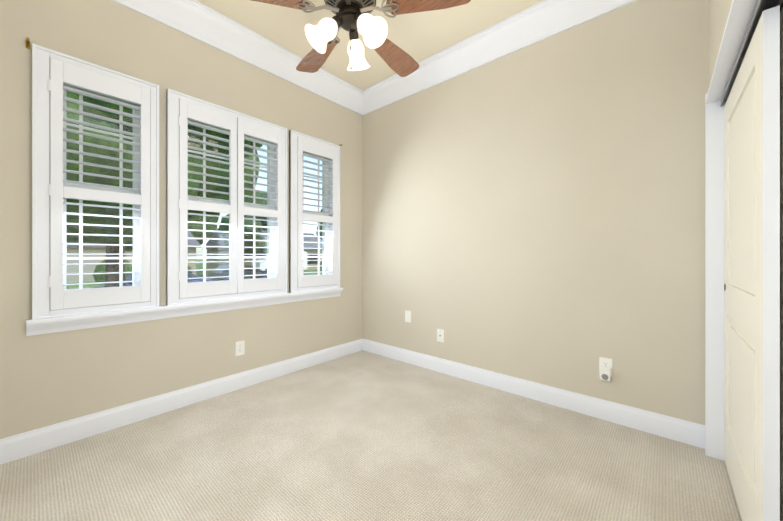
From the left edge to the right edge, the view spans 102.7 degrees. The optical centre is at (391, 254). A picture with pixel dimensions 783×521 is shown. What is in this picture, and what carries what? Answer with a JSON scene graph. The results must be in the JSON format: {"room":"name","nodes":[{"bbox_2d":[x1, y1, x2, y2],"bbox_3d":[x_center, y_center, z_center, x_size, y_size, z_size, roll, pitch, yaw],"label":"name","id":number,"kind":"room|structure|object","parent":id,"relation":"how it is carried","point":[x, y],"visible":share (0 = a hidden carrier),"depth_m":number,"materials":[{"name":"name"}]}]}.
{"room":"empty bedroom","nodes":[
{"label":"empty bedroom","id":0,"kind":"room"},
{"bbox_2d":[0,0,363,438],"bbox_3d":[-1.509,-0.150,2.412,0.170,3.300,3.360,0,0,41],"label":"wall","id":1,"kind":"structure","parent":0,"point":[48,379],"depth_m":2.11,"materials":[{"name":"beige paint"}]},
{"bbox_2d":[26,37,158,318],"label":"window shutters","id":2,"kind":"object","parent":1,"relation":"attached to","point":[56,75],"depth_m":1.91,"materials":[{"name":"white wood"}]},
{"bbox_2d":[0,339,363,464],"bbox_3d":[-1.379,1.036,2.418,0.016,0.128,3.200,0,0,41],"label":"baseboard","id":3,"kind":"structure","parent":1,"relation":"attached to","point":[21,445],"depth_m":2.11,"materials":[{"name":"white wood"}]},
{"bbox_2d":[26,288,342,335],"bbox_3d":[-1.257,0.400,2.527,0.058,0.090,2.200,0,0,41],"label":"trim","id":4,"kind":"structure","parent":1,"relation":"attached to","point":[57,324],"depth_m":2.14,"materials":[{"name":"white wood"}]},
{"bbox_2d":[235,340,244,355],"bbox_3d":[-1.246,0.770,2.578,0.007,0.116,0.072,0,0,41],"label":"electrical outlet plate","id":5,"kind":"object","parent":1,"relation":"attached to","point":[240,345],"depth_m":2.57,"materials":[{"name":"white plastic"}]},
{"bbox_2d":[112,0,369,115],"bbox_3d":[-1.333,-1.705,2.378,0.140,0.190,3.200,0,0,41],"label":"crown molding","id":6,"kind":"structure","parent":1,"relation":"attached to","point":[192,18],"depth_m":2.53,"materials":[{"name":"white wood"}]},
{"bbox_2d":[167,89,341,305],"label":"window shutters","id":7,"kind":"object","parent":1,"relation":"attached to","point":[183,110],"depth_m":2.59,"materials":[{"name":"white wood"}]},
{"bbox_2d":[197,0,542,89],"bbox_3d":[-0.051,-1.870,1.259,4.882,0.140,4.540,0,0,41],"label":"ceiling","id":8,"kind":"structure","parent":0,"point":[417,37],"depth_m":2.47,"materials":[{"name":"beige paint"}]},
{"bbox_2d":[252,0,470,76],"bbox_3d":[-0.241,-1.466,1.937,1.392,0.667,1.371,0,0,41],"label":"ceiling fan","id":9,"kind":"object","parent":8,"relation":"hanging from","point":[352,17],"visible":1,"depth_m":1.86,"materials":[{"name":"brown wood"}]},
{"bbox_2d":[0,350,741,520],"bbox_3d":[-0.051,1.160,1.260,3.882,0.120,3.540,0,0,41],"label":"floor","id":10,"kind":"structure","parent":0,"point":[362,435],"depth_m":1.65,"materials":[{"name":"carpet"}]},
{"bbox_2d":[364,0,703,424],"bbox_3d":[1.065,-0.150,2.516,3.912,3.300,0.180,0,0,41],"label":"wall","id":11,"kind":"structure","parent":0,"point":[534,212],"depth_m":2.27,"materials":[{"name":"beige paint"}]},
{"bbox_2d":[405,310,410,322],"bbox_3d":[0.167,0.630,3.188,0.072,0.116,0.006,0,0,41],"label":"electrical outlet plate","id":12,"kind":"object","parent":11,"relation":"attached to","point":[407,313],"depth_m":3.18,"materials":[{"name":"white plastic"}]},
{"bbox_2d":[437,329,443,341],"bbox_3d":[0.454,0.758,2.931,0.072,0.116,0.015,0,0,41],"label":"electrical outlet plate","id":13,"kind":"object","parent":11,"relation":"attached to","point":[440,333],"depth_m":2.93,"materials":[{"name":"white plastic"}]},
{"bbox_2d":[364,0,636,111],"bbox_3d":[0.683,-1.705,2.650,2.520,0.190,0.140,0,0,41],"label":"crown molding","id":14,"kind":"structure","parent":11,"relation":"attached to","point":[529,26],"depth_m":2.53,"materials":[{"name":"white wood"}]},
{"bbox_2d":[364,339,704,448],"bbox_3d":[0.736,1.036,2.686,2.792,0.128,0.016,0,0,41],"label":"baseboard","id":15,"kind":"structure","parent":11,"relation":"attached to","point":[672,428],"depth_m":2.25,"materials":[{"name":"white wood"}]},
{"bbox_2d":[599,357,611,381],"bbox_3d":[1.417,0.759,2.074,0.072,0.138,0.042,0,0,41],"label":"electrical outlet plate","id":16,"kind":"object","parent":11,"relation":"attached to","point":[605,368],"depth_m":2.07,"materials":[{"name":"white plastic"}]},
{"bbox_2d":[704,0,731,424],"bbox_3d":[0.746,-0.150,0.445,0.170,3.300,3.360,0,0,41],"label":"wall","id":17,"kind":"structure","parent":0,"point":[716,12],"depth_m":1.68,"materials":[{"name":"beige paint"}]},
{"bbox_2d":[705,0,756,460],"bbox_3d":[1.236,0.128,1.006,0.170,1.945,1.750,0,0,41],"label":"trim","id":18,"kind":"structure","parent":17,"relation":"attached to","point":[742,17],"depth_m":1.69,"materials":[{"name":"white"}]},
{"bbox_2d":[720,0,782,105],"bbox_3d":[1.243,-0.810,1.000,0.110,0.030,1.710,0,0,41],"label":"track rail","id":19,"kind":"object","parent":17,"relation":"attached to","point":[760,6],"visible":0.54,"depth_m":1.17,"materials":[{"name":"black metal"}]},
{"bbox_2d":[724,5,779,520],"bbox_3d":[1.498,0.151,1.329,0.037,1.875,0.873,0,0,41],"label":"closet door","id":20,"kind":"structure","parent":17,"relation":"in","point":[752,283],"depth_m":1.13,"materials":[{"name":"white wood"}]},
{"bbox_2d":[780,8,782,520],"bbox_3d":[0.989,0.151,0.677,0.035,1.875,0.883,0,0,41],"label":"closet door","id":21,"kind":"structure","parent":17,"relation":"in","point":[781,265],"depth_m":1.01,"materials":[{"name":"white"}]},
{"label":"outside","id":22,"kind":"structure","parent":0,"visible":0},
{"bbox_2d":[66,259,321,288],"bbox_3d":[-46.399,2.398,65.044,149.830,1.800,220.000,0,0,41],"label":"ground","id":23,"kind":"structure","parent":22,"point":[199,267],"depth_m":33.55,"materials":[{"name":"grey"}]},
{"bbox_2d":[66,231,202,282],"bbox_3d":[-27.235,-0.471,29.418,12.450,5.300,14.400,0,0,41],"label":"house","id":24,"kind":"structure","parent":23,"relation":"on","point":[74,250],"depth_m":24.48,"materials":[{"name":"beige"}]},
{"bbox_2d":[91,273,214,287],"bbox_3d":[-11.405,1.550,15.277,1.820,1.400,4.600,0,0,41],"label":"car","id":25,"kind":"object","parent":23,"relation":"on","point":[129,277],"depth_m":15.49,"materials":[{"name":"blue"}]},
{"bbox_2d":[66,91,261,286],"bbox_3d":[-6.355,-2.165,6.586,6.502,7.884,6.331,0,0,41],"label":"tree","id":26,"kind":"object","parent":23,"relation":"on","point":[92,220],"depth_m":5.19,"materials":[{"name":"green plant"}]},
{"bbox_2d":[188,214,219,244],"bbox_3d":[-30.136,-4.617,45.785,9.566,13.590,8.487,0,0,41],"label":"tree","id":27,"kind":"object","parent":23,"relation":"on","point":[197,233],"depth_m":43.84,"materials":[{"name":"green plant"}]},
{"bbox_2d":[93,259,321,281],"bbox_3d":[-10.300,1.441,36.176,3.902,2.500,35.250,0,0,41],"label":"hedge","id":28,"kind":"object","parent":23,"relation":"on","point":[98,270],"depth_m":22.68,"materials":[{"name":"green plant"}]},
{"bbox_2d":[198,265,266,280],"bbox_3d":[-12.237,1.549,24.363,1.820,1.400,4.500,0,0,41],"label":"car","id":29,"kind":"object","parent":23,"relation":"on","point":[226,272],"depth_m":23.80,"materials":[{"name":"grey metal"}]},
{"bbox_2d":[218,214,266,255],"bbox_3d":[-14.189,-0.865,30.169,4.857,6.087,4.048,0,0,41],"label":"tree","id":30,"kind":"object","parent":23,"relation":"on","point":[246,236],"depth_m":29.08,"materials":[{"name":"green plant"}]},
{"bbox_2d":[244,191,266,230],"bbox_3d":[-22.598,-4.504,55.351,9.953,13.365,10.178,0,0,41],"label":"tree","id":31,"kind":"object","parent":23,"relation":"on","point":[257,194],"depth_m":50.69,"materials":[{"name":"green plant"}]},
{"bbox_2d":[206,228,321,270],"bbox_3d":[-16.133,-0.571,43.287,12.950,5.500,13.900,0,0,41],"label":"house","id":32,"kind":"structure","parent":23,"relation":"on","point":[216,251],"depth_m":41.06,"materials":[{"name":"beige"}]},
{"bbox_2d":[252,251,306,270],"bbox_3d":[-12.574,0.879,35.539,1.940,2.500,5.800,0,0,41],"label":"car","id":33,"kind":"object","parent":23,"relation":"on","point":[257,264],"depth_m":33.28,"materials":[{"name":"white metal"}]},
{"bbox_2d":[316,209,321,239],"bbox_3d":[-11.576,-4.316,65.487,8.091,12.987,9.399,0,0,41],"label":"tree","id":34,"kind":"object","parent":23,"relation":"on","point":[320,229],"depth_m":62.08,"materials":[{"name":"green plant"}]}
]}

